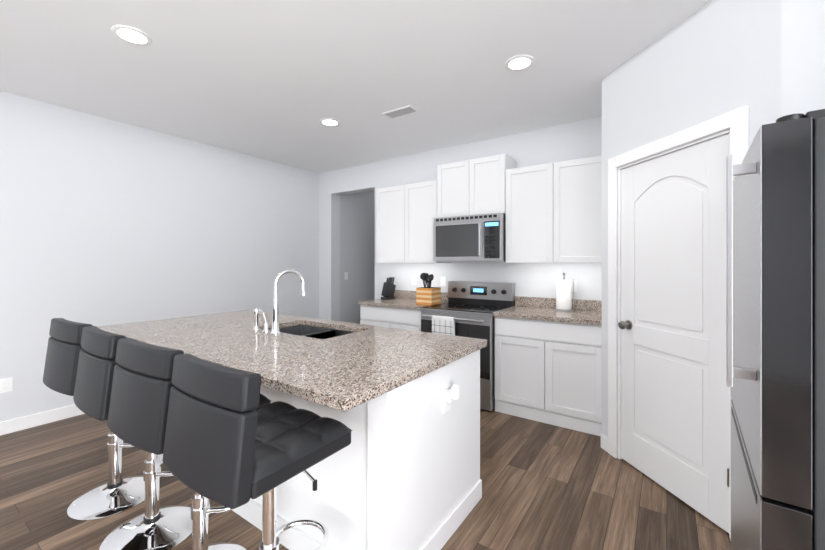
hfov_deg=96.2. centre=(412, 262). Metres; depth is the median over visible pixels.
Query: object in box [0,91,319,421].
wall
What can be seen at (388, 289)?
knife block
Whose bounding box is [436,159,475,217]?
upper cabinet
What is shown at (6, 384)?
outlet
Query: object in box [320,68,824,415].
wall
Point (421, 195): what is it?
upper cabinet
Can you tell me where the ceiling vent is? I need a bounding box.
[382,105,418,118]
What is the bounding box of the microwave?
[433,213,505,261]
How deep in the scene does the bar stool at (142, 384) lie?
1.36 m
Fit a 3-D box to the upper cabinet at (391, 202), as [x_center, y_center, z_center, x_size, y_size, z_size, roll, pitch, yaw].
[-0.154,-0.460,4.574,0.493,0.920,0.332,0,0,35]
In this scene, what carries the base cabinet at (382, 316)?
on the floor
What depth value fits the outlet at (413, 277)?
4.65 m
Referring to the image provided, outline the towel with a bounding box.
[431,315,455,350]
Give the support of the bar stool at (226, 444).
on the floor
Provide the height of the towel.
0.316 m
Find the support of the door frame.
attached to the wall at (347, 195)
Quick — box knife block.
[381,277,395,299]
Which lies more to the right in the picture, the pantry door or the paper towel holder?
the pantry door
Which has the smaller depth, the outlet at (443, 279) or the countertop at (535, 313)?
the countertop at (535, 313)
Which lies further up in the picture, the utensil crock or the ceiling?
the ceiling
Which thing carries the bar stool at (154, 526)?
on the floor
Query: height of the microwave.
0.472 m
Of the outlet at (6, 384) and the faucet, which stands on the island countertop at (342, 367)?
the faucet
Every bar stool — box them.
[43,318,144,520]
[73,326,191,549]
[107,338,270,549]
[162,354,352,549]
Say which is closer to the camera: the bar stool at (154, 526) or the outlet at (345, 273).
the bar stool at (154, 526)
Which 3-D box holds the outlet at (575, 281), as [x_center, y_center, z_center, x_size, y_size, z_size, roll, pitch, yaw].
[1.560,0.220,3.594,0.070,0.115,0.007,0,0,34]
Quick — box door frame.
[608,105,748,540]
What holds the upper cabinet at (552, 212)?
attached to the wall at (347, 195)
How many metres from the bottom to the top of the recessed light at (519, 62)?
0.008 m
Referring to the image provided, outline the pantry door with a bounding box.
[618,134,728,532]
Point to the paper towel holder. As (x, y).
(563, 295)
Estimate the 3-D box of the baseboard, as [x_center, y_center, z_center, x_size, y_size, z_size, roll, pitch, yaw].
[-3.524,1.317,2.574,0.017,0.105,7.450,0,0,34]
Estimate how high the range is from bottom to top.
1.159 m
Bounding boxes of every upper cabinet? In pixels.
[376,184,407,262]
[408,180,450,262]
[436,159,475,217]
[476,154,515,214]
[504,162,559,262]
[560,156,601,262]
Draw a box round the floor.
[0,408,730,549]
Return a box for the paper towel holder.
[554,273,573,311]
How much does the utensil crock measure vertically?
0.345 m
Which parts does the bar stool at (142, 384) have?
seat, frame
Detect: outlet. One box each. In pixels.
[0,377,12,393]
[344,272,347,279]
[412,276,415,284]
[441,277,445,285]
[443,384,459,413]
[572,280,576,291]
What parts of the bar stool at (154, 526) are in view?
seat, frame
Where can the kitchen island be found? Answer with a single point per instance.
(401, 471)
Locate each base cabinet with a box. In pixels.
[360,306,427,330]
[495,318,601,435]
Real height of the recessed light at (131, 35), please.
0.008 m
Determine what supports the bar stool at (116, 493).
on the floor
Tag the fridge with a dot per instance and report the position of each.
(775, 284)
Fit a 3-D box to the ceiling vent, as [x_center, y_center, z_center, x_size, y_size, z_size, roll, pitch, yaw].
[-0.111,-1.365,3.352,0.320,0.009,0.140,0,0,35]
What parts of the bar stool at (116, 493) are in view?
seat, frame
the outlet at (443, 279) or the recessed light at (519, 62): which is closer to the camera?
the recessed light at (519, 62)
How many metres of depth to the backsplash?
3.75 m
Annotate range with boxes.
[421,281,514,410]
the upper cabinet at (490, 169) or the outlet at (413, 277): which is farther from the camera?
the outlet at (413, 277)
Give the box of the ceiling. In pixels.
[0,0,711,172]
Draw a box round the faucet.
[252,270,305,334]
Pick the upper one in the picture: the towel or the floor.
the towel
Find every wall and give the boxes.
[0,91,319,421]
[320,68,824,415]
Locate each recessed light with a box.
[111,25,151,45]
[320,118,339,125]
[505,55,534,70]
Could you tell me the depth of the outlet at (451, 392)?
1.81 m
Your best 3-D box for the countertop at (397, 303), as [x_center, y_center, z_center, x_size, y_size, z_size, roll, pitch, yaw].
[-0.088,0.471,4.345,0.893,0.041,0.632,0,0,35]
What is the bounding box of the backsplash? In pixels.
[394,290,601,309]
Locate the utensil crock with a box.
[416,273,440,304]
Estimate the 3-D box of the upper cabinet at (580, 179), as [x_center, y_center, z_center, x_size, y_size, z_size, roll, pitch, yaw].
[1.542,-0.460,3.408,0.509,0.920,0.332,0,0,35]
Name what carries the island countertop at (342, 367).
on the kitchen island
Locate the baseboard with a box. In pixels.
[0,404,84,435]
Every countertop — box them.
[98,310,485,413]
[358,298,447,309]
[494,306,601,325]
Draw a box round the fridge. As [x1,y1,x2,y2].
[726,109,824,549]
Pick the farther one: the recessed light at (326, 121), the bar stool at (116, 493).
the recessed light at (326, 121)
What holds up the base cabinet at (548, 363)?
on the floor
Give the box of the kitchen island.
[158,342,486,549]

